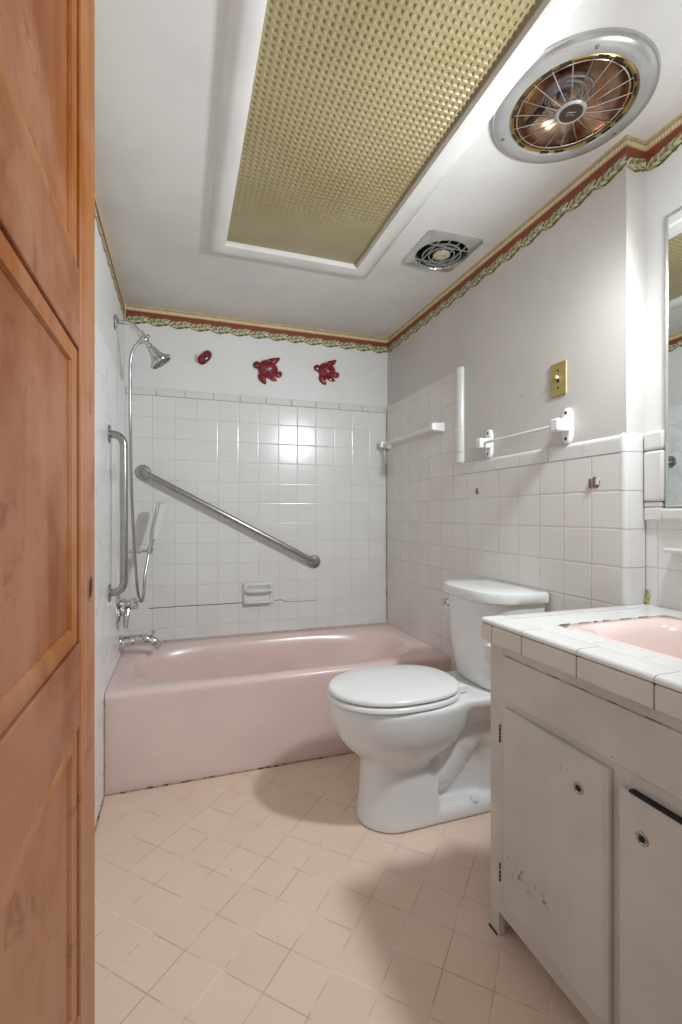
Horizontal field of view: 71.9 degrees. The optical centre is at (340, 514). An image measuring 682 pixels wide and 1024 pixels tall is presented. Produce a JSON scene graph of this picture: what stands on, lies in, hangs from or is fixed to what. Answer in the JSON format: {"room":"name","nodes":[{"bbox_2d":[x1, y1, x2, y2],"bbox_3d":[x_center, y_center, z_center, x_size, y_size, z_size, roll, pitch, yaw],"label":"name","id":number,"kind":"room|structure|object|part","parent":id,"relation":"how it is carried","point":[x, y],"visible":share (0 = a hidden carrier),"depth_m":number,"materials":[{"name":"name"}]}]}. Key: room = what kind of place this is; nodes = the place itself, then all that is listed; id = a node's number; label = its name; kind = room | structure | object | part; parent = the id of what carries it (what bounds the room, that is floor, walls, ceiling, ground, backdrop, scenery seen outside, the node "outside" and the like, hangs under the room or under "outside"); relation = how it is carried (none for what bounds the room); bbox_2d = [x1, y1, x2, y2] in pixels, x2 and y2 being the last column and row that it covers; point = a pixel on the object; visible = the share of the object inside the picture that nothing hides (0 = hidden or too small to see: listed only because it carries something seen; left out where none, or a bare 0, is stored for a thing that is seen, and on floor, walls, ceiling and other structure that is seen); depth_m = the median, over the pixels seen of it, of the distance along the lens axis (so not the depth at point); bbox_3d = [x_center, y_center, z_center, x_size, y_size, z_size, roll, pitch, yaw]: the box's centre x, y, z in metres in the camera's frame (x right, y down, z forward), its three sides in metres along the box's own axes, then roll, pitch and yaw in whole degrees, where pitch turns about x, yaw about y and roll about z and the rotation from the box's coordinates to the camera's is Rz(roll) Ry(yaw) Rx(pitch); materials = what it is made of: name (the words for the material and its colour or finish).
{"room":"bathroom","nodes":[
{"label":"bathroom","id":0,"kind":"room"},
{"bbox_2d":[95,218,125,825],"bbox_3d":[-0.746,-0.026,1.177,0.100,2.198,2.970,0,0,-19],"label":"wall","id":1,"kind":"structure","parent":0,"point":[110,390],"depth_m":1.83,"materials":[{"name":"white tile"}]},
{"bbox_2d":[95,796,104,831],"bbox_3d":[-0.791,1.071,1.468,0.005,0.004,0.689,0,0,-19],"label":"trim","id":2,"kind":"structure","parent":1,"relation":"attached to","point":[103,796],"depth_m":1.68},
{"bbox_2d":[104,699,104,795],"bbox_3d":[-0.902,0.886,1.792,0.004,0.366,0.006,0,0,-19],"label":"trim","id":3,"kind":"structure","parent":1,"relation":"attached to","point":[104,699],"depth_m":1.79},
{"bbox_2d":[95,191,124,318],"bbox_3d":[-0.702,-1.073,1.192,0.001,0.104,2.770,0,0,-19],"label":"trim","id":4,"kind":"structure","parent":1,"relation":"attached to","point":[101,227],"depth_m":1.93,"materials":[{"name":"multicoloured paper"}]},
{"bbox_2d":[108,425,127,601],"bbox_3d":[-0.914,-0.004,1.932,0.072,0.725,0.076,0,0,-19],"label":"grab bar","id":5,"kind":"object","parent":1,"relation":"attached to","point":[117,435],"visible":1,"depth_m":1.93,"materials":[{"name":"metal"}]},
{"bbox_2d":[116,594,138,629],"bbox_3d":[-1.001,0.448,2.216,0.088,0.176,0.176,0,0,-19],"label":"tub valve","id":6,"kind":"object","parent":1,"relation":"attached to","point":[123,606],"visible":0.98,"depth_m":2.18,"materials":[{"name":"silver metal"}]},
{"bbox_3d":[-0.998,0.482,2.192,0.027,0.091,0.052,0,0,-3],"label":"lever","id":7,"kind":"part","parent":6,"relation":"part of","materials":[{"name":"silver metal"}]},
{"bbox_2d":[119,630,162,649],"bbox_3d":[-0.968,0.613,2.279,0.196,0.097,0.070,0,0,-19],"label":"tub spout","id":8,"kind":"object","parent":1,"relation":"attached to","point":[131,640],"visible":1,"depth_m":2.26,"materials":[{"name":"silver metal"}]},
{"bbox_2d":[128,547,153,553],"bbox_3d":[-1.031,0.188,2.395,0.147,0.050,0.050,0,0,-19],"label":"holder","id":9,"kind":"object","parent":1,"relation":"attached to","point":[148,550],"visible":0.62,"depth_m":2.40,"materials":[{"name":"silver metal"}]},
{"bbox_2d":[115,314,170,368],"bbox_3d":[-0.905,-0.786,2.159,0.237,0.225,0.110,0,0,-19],"label":"shower","id":10,"kind":"object","parent":1,"relation":"attached to","point":[158,359],"visible":1,"depth_m":2.14,"materials":[{"name":"silver metal"}]},
{"bbox_3d":[-0.962,-0.849,2.134,0.113,0.060,0.021,0,0,-19],"label":"shower arm","id":11,"kind":"part","parent":10,"relation":"part of","materials":[{"name":"silver metal"}]},
{"bbox_2d":[128,342,149,602],"bbox_3d":[-0.976,-0.173,2.270,0.060,1.226,0.291,0,0,-13],"label":"shower hose","id":12,"kind":"object","parent":10,"relation":"hanging from","point":[141,600],"visible":0.98,"depth_m":2.19,"materials":[{"name":"metal"}]},
{"bbox_2d":[147,502,165,554],"bbox_3d":[-0.950,0.071,2.423,0.091,0.269,0.049,0,0,-19],"label":"shower","id":13,"kind":"object","parent":12,"relation":"on","point":[160,507],"visible":0.99,"depth_m":2.41,"materials":[{"name":"white plastic"}]},
{"bbox_3d":[-0.956,0.030,2.429,0.062,0.186,0.034,0,0,-19],"label":"spray plate","id":14,"kind":"part","parent":13,"relation":"part of","materials":[{"name":"white plastic"}]},
{"bbox_3d":[-0.933,0.034,2.421,0.062,0.186,0.034,0,0,-19],"label":"plate","id":15,"kind":"part","parent":13,"relation":"part of","materials":[{"name":"white plastic"}]},
{"bbox_2d":[125,304,386,639],"bbox_3d":[-0.405,-0.026,2.808,1.800,2.198,0.104,0,0,-19],"label":"wall","id":16,"kind":"structure","parent":0,"point":[296,458],"depth_m":2.73,"materials":[{"name":"white tile"}]},
{"bbox_2d":[195,350,211,364],"bbox_3d":[-0.768,-0.880,2.625,0.092,0.084,0.022,0,0,-19],"label":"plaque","id":17,"kind":"object","parent":16,"relation":"attached to","point":[204,357],"visible":1,"depth_m":2.62,"materials":[{"name":"red ceramic"}]},
{"bbox_2d":[135,465,319,567],"bbox_3d":[-0.604,0.029,2.653,1.034,0.593,0.067,0,0,-19],"label":"grab bar","id":18,"kind":"object","parent":16,"relation":"attached to","point":[142,472],"visible":1,"depth_m":2.60,"materials":[{"name":"metal"}]},
{"bbox_2d":[126,304,386,352],"bbox_3d":[-0.425,-1.073,2.753,1.526,0.104,0.001,0,0,-19],"label":"trim","id":19,"kind":"structure","parent":16,"relation":"attached to","point":[137,314],"depth_m":2.72,"materials":[{"name":"multicoloured paper"}]},
{"bbox_2d":[243,581,272,603],"bbox_3d":[-0.472,0.453,2.705,0.174,0.124,0.056,0,0,-19],"label":"soap dish","id":20,"kind":"object","parent":16,"relation":"attached to","point":[253,592],"visible":1,"depth_m":2.71,"materials":[{"name":"white ceramic"}]},
{"bbox_3d":[-0.469,0.437,2.696,0.165,0.020,0.038,0,0,-19],"label":"rail","id":21,"kind":"part","parent":20,"relation":"part of","materials":[{"name":"white ceramic"}]},
{"bbox_2d":[253,357,281,384],"bbox_3d":[-0.423,-0.842,2.733,0.171,0.165,0.041,0,0,-19],"label":"plaque","id":22,"kind":"object","parent":16,"relation":"attached to","point":[267,368],"visible":1,"depth_m":2.73,"materials":[{"name":"red ceramic"}]},
{"bbox_2d":[160,622,386,640],"bbox_3d":[-0.426,0.693,2.747,1.520,0.016,0.006,0,0,-19],"label":"trim","id":23,"kind":"structure","parent":16,"relation":"attached to","point":[381,622],"depth_m":2.74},
{"bbox_2d":[314,360,338,384],"bbox_3d":[-0.082,-0.868,2.849,0.163,0.160,0.041,0,0,-19],"label":"plaque","id":24,"kind":"object","parent":16,"relation":"attached to","point":[326,370],"visible":1,"depth_m":2.84,"materials":[{"name":"red ceramic"}]},
{"bbox_2d":[95,751,588,1023],"bbox_3d":[0.058,1.123,1.452,1.800,0.100,2.970,0,0,-19],"label":"floor","id":25,"kind":"structure","parent":0,"point":[262,896],"depth_m":1.26,"materials":[{"name":"pink tile"}]},
{"bbox_2d":[105,623,450,793],"bbox_3d":[-0.306,0.881,2.394,1.516,0.385,0.746,0,0,-19],"label":"bathtub","id":26,"kind":"object","parent":25,"relation":"on","point":[184,709],"visible":0.91,"depth_m":2.02,"materials":[{"name":"pink ceramic"}]},
{"bbox_2d":[105,751,354,796],"bbox_3d":[-0.184,1.071,2.038,1.519,0.004,0.008,0,0,-19],"label":"trim","id":27,"kind":"structure","parent":26,"relation":"attached to","point":[248,770],"depth_m":1.94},
{"bbox_2d":[327,578,548,833],"bbox_3d":[0.313,0.673,1.740,0.751,0.801,0.424,0,0,-19],"label":"toilet","id":28,"kind":"object","parent":25,"relation":"on","point":[420,735],"visible":0.9,"depth_m":1.63,"materials":[{"name":"white ceramic"}]},
{"bbox_3d":[0.185,0.631,1.696,0.479,0.024,0.370,0,0,-19],"label":"seat","id":29,"kind":"part","parent":28,"relation":"part of","materials":[{"name":"plastic"}]},
{"bbox_3d":[0.186,0.608,1.696,0.476,0.024,0.362,0,0,-19],"label":"lid","id":30,"kind":"part","parent":28,"relation":"part of","materials":[{"name":"plastic"}]},
{"bbox_3d":[0.313,0.859,1.740,0.732,0.429,0.372,0,0,-19],"label":"bowl","id":31,"kind":"part","parent":28,"relation":"part of","materials":[{"name":"white ceramic"}]},
{"bbox_3d":[0.564,0.482,1.825,0.210,0.325,0.398,0,0,-19],"label":"tank","id":32,"kind":"part","parent":28,"relation":"part of","materials":[{"name":"white ceramic"}]},
{"bbox_3d":[0.557,0.295,1.823,0.235,0.046,0.424,0,0,-19],"label":"tank lid","id":33,"kind":"part","parent":28,"relation":"part of","materials":[{"name":"white ceramic"}]},
{"bbox_2d":[489,642,681,1023],"bbox_3d":[0.794,0.700,0.873,0.578,0.747,0.940,0,0,-19],"label":"vanity cabinet","id":34,"kind":"object","parent":25,"relation":"on","point":[586,778],"visible":0.94,"depth_m":0.91,"materials":[{"name":"paint"}]},
{"bbox_2d":[485,644,490,667],"bbox_3d":[0.487,0.387,1.292,0.201,0.083,0.056,0,0,-19],"label":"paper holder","id":35,"kind":"object","parent":34,"relation":"attached to","point":[487,646],"visible":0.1,"depth_m":1.27,"materials":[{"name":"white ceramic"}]},
{"bbox_3d":[0.452,0.719,1.020,0.018,0.485,0.300,0,0,-19],"label":"door","id":36,"kind":"part","parent":34,"relation":"part of","materials":[{"name":"paint"}]},
{"bbox_2d":[481,604,681,720],"bbox_3d":[0.794,0.296,0.865,0.584,0.060,0.964,0,0,-19],"label":"countertop","id":37,"kind":"structure","parent":34,"relation":"on","point":[653,681],"depth_m":0.96,"materials":[{"name":"tile"}]},
{"bbox_2d":[560,616,681,661],"bbox_3d":[0.792,0.347,0.910,0.361,0.161,0.609,0,0,-19],"label":"sink","id":38,"kind":"object","parent":37,"relation":"in","point":[661,636],"visible":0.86,"depth_m":1.16,"materials":[{"name":"pink ceramic"}]},
{"bbox_3d":[0.543,0.407,0.775,0.004,0.108,0.855,0,0,-19],"label":"drawer","id":39,"kind":"part","parent":34,"relation":"part of","materials":[{"name":"paint"}]},
{"bbox_3d":[0.556,0.727,0.715,0.018,0.468,0.300,0,0,-19],"label":"door","id":40,"kind":"part","parent":34,"relation":"part of","materials":[{"name":"paint"}]},
{"bbox_2d":[95,0,681,337],"bbox_3d":[0.068,-1.205,1.455,1.820,0.160,2.970,0,0,-19],"label":"ceiling","id":41,"kind":"structure","parent":0,"point":[159,64],"depth_m":1.58,"materials":[{"name":"paint"}]},
{"bbox_2d":[206,0,582,277],"bbox_3d":[0.053,-1.121,1.293,0.731,0.031,1.729,0,0,-19],"label":"recessed light","id":42,"kind":"object","parent":41,"relation":"in","point":[351,101],"visible":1,"depth_m":1.30,"materials":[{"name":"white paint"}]},
{"bbox_2d":[402,229,482,271],"bbox_3d":[0.430,-1.152,2.013,0.254,0.098,0.269,0,0,-19],"label":"ceiling vent","id":43,"kind":"object","parent":41,"relation":"in","point":[438,250],"visible":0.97,"depth_m":2.01,"materials":[{"name":"silver metal"}]},
{"bbox_2d":[415,240,467,268],"bbox_3d":[0.430,-1.110,2.013,0.188,0.006,0.219,0,0,-19],"label":"grille","id":44,"kind":"object","parent":43,"relation":"attached to","point":[441,255],"depth_m":2.02,"materials":[{"name":"silver metal"}]},
{"bbox_2d":[492,27,660,163],"bbox_3d":[0.631,-1.157,1.291,0.411,0.118,0.411,0,0,-19],"label":"heater","id":45,"kind":"object","parent":41,"relation":"attached to","point":[583,90],"visible":1,"depth_m":1.29,"materials":[{"name":"silver metal"}]},
{"bbox_3d":[0.616,-1.172,1.298,0.040,0.050,0.040,0,0,-19],"label":"coil post","id":46,"kind":"part","parent":45,"relation":"part of","materials":[{"name":"silver metal"}]},
{"bbox_2d":[386,135,645,670],"bbox_3d":[0.638,-0.026,2.269,0.214,2.198,1.798,0,0,-19],"label":"wall","id":47,"kind":"structure","parent":0,"point":[566,522],"depth_m":1.77,"materials":[{"name":"white tile"}]},
{"bbox_2d":[379,422,444,449],"bbox_3d":[0.375,-0.435,2.638,0.073,0.052,0.670,0,0,-19],"label":"towel bar","id":48,"kind":"object","parent":47,"relation":"attached to","point":[435,426],"visible":1,"depth_m":2.50,"materials":[{"name":"white plastic"}]},
{"bbox_3d":[0.367,-0.435,2.635,0.025,0.025,0.610,0,0,-19],"label":"rod","id":49,"kind":"part","parent":48,"relation":"part of","materials":[{"name":"plastic"}]},
{"bbox_2d":[387,135,625,352],"bbox_3d":[0.570,-1.073,2.196,0.001,0.104,1.698,0,0,-19],"label":"trim","id":50,"kind":"structure","parent":47,"relation":"attached to","point":[606,167],"depth_m":1.79,"materials":[{"name":"multicoloured paper"}]},
{"bbox_2d":[476,408,573,457],"bbox_3d":[0.675,-0.301,1.791,0.064,0.122,0.469,0,0,-19],"label":"towel bar","id":51,"kind":"object","parent":47,"relation":"attached to","point":[564,425],"visible":1,"depth_m":1.60,"materials":[{"name":"white plastic"}]},
{"bbox_3d":[0.664,-0.301,1.788,0.011,0.011,0.415,0,0,-19],"label":"rod","id":52,"kind":"part","parent":51,"relation":"part of","materials":[{"name":"white plastic"}]},
{"bbox_2d":[551,360,566,397],"bbox_3d":[0.753,-0.472,1.637,0.016,0.116,0.072,0,0,-19],"label":"light switch","id":53,"kind":"object","parent":47,"relation":"attached to","point":[558,370],"visible":1,"depth_m":1.63,"materials":[{"name":"gold metal"}]},
{"bbox_2d":[627,135,645,172],"bbox_3d":[0.883,-1.073,1.404,0.078,0.104,0.001,0,0,-19],"label":"trim","id":54,"kind":"structure","parent":47,"relation":"attached to","point":[636,148],"depth_m":1.40,"materials":[{"name":"multicoloured paper"}]},
{"bbox_2d":[644,144,681,610],"bbox_3d":[1.153,-0.026,0.878,0.138,2.198,1.177,0,0,-19],"label":"wall","id":55,"kind":"structure","parent":0,"point":[664,182],"depth_m":1.38,"materials":[{"name":"white paint"}]},
{"bbox_2d":[646,113,681,170],"bbox_3d":[1.091,-1.073,0.910,0.001,0.104,1.073,0,0,-19],"label":"trim","id":56,"kind":"structure","parent":55,"relation":"attached to","point":[666,141],"depth_m":1.36,"materials":[{"name":"multicoloured paper"}]},
{"bbox_2d":[663,548,681,561],"bbox_3d":[0.953,0.114,1.246,0.040,0.039,0.182,0,0,-19],"label":"ledge","id":57,"kind":"object","parent":55,"relation":"attached to","point":[677,552],"visible":1,"depth_m":1.31,"materials":[{"name":"white ceramic"}]},
{"bbox_3d":[0.968,0.120,1.247,0.009,0.027,0.175,0,0,-19],"label":"plate","id":58,"kind":"part","parent":57,"relation":"part of","materials":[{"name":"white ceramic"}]},
{"bbox_2d":[665,206,681,507],"bbox_3d":[1.034,-0.437,1.058,0.016,0.834,0.614,0,0,-19],"label":"mirror","id":59,"kind":"object","parent":55,"relation":"attached to","point":[673,221],"visible":1,"depth_m":1.33,"materials":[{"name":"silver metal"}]},
{"bbox_3d":[0.531,-0.026,0.097,1.820,2.198,0.100,0,0,-19],"label":"wall","id":60,"kind":"structure","parent":0,"visible":0},
{"bbox_2d":[0,0,94,1023],"bbox_3d":[-0.236,0.052,0.299,0.036,2.018,0.709,0,0,-19],"label":"door","id":61,"kind":"structure","parent":60,"relation":"in","point":[47,47],"depth_m":0.42,"materials":[{"name":"brown wood"}]},
{"bbox_3d":[-0.237,-0.455,0.299,0.022,0.343,0.513,0,0,-19],"label":"panel","id":62,"kind":"part","parent":61,"relation":"part of","materials":[{"name":"brown wood"}]},
{"bbox_3d":[-0.237,-0.021,0.299,0.022,0.341,0.513,0,0,-19],"label":"panel","id":63,"kind":"part","parent":61,"relation":"part of","materials":[{"name":"brown wood"}]},
{"bbox_3d":[-0.237,0.413,0.299,0.022,0.336,0.513,0,0,-19],"label":"panel","id":64,"kind":"part","parent":61,"relation":"part of","materials":[{"name":"brown wood"}]},
{"bbox_3d":[-0.227,-0.455,0.302,0.009,0.343,0.513,0,0,-19],"label":"panel moulding","id":65,"kind":"part","parent":61,"relation":"part of","materials":[{"name":"brown wood"}]},
{"bbox_3d":[-0.227,-0.021,0.302,0.009,0.341,0.513,0,0,-19],"label":"panel moulding","id":66,"kind":"part","parent":61,"relation":"part of","materials":[{"name":"brown wood"}]},
{"bbox_3d":[-0.227,0.413,0.302,0.009,0.336,0.513,0,0,-19],"label":"panel moulding","id":67,"kind":"part","parent":61,"relation":"part of","materials":[{"name":"brown wood"}]},
{"bbox_3d":[-0.237,-0.238,0.299,0.034,0.092,0.513,0,0,-19],"label":"rail","id":68,"kind":"part","parent":61,"relation":"part of","materials":[{"name":"brown wood"}]},
{"bbox_3d":[-0.237,0.197,0.299,0.034,0.096,0.513,0,0,-19],"label":"rail","id":69,"kind":"part","parent":61,"relation":"part of","materials":[{"name":"brown wood"}]},
{"bbox_3d":[-0.237,0.630,0.299,0.034,0.097,0.513,0,0,-19],"label":"rail","id":70,"kind":"part","parent":61,"relation":"part of","materials":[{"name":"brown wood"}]}
]}

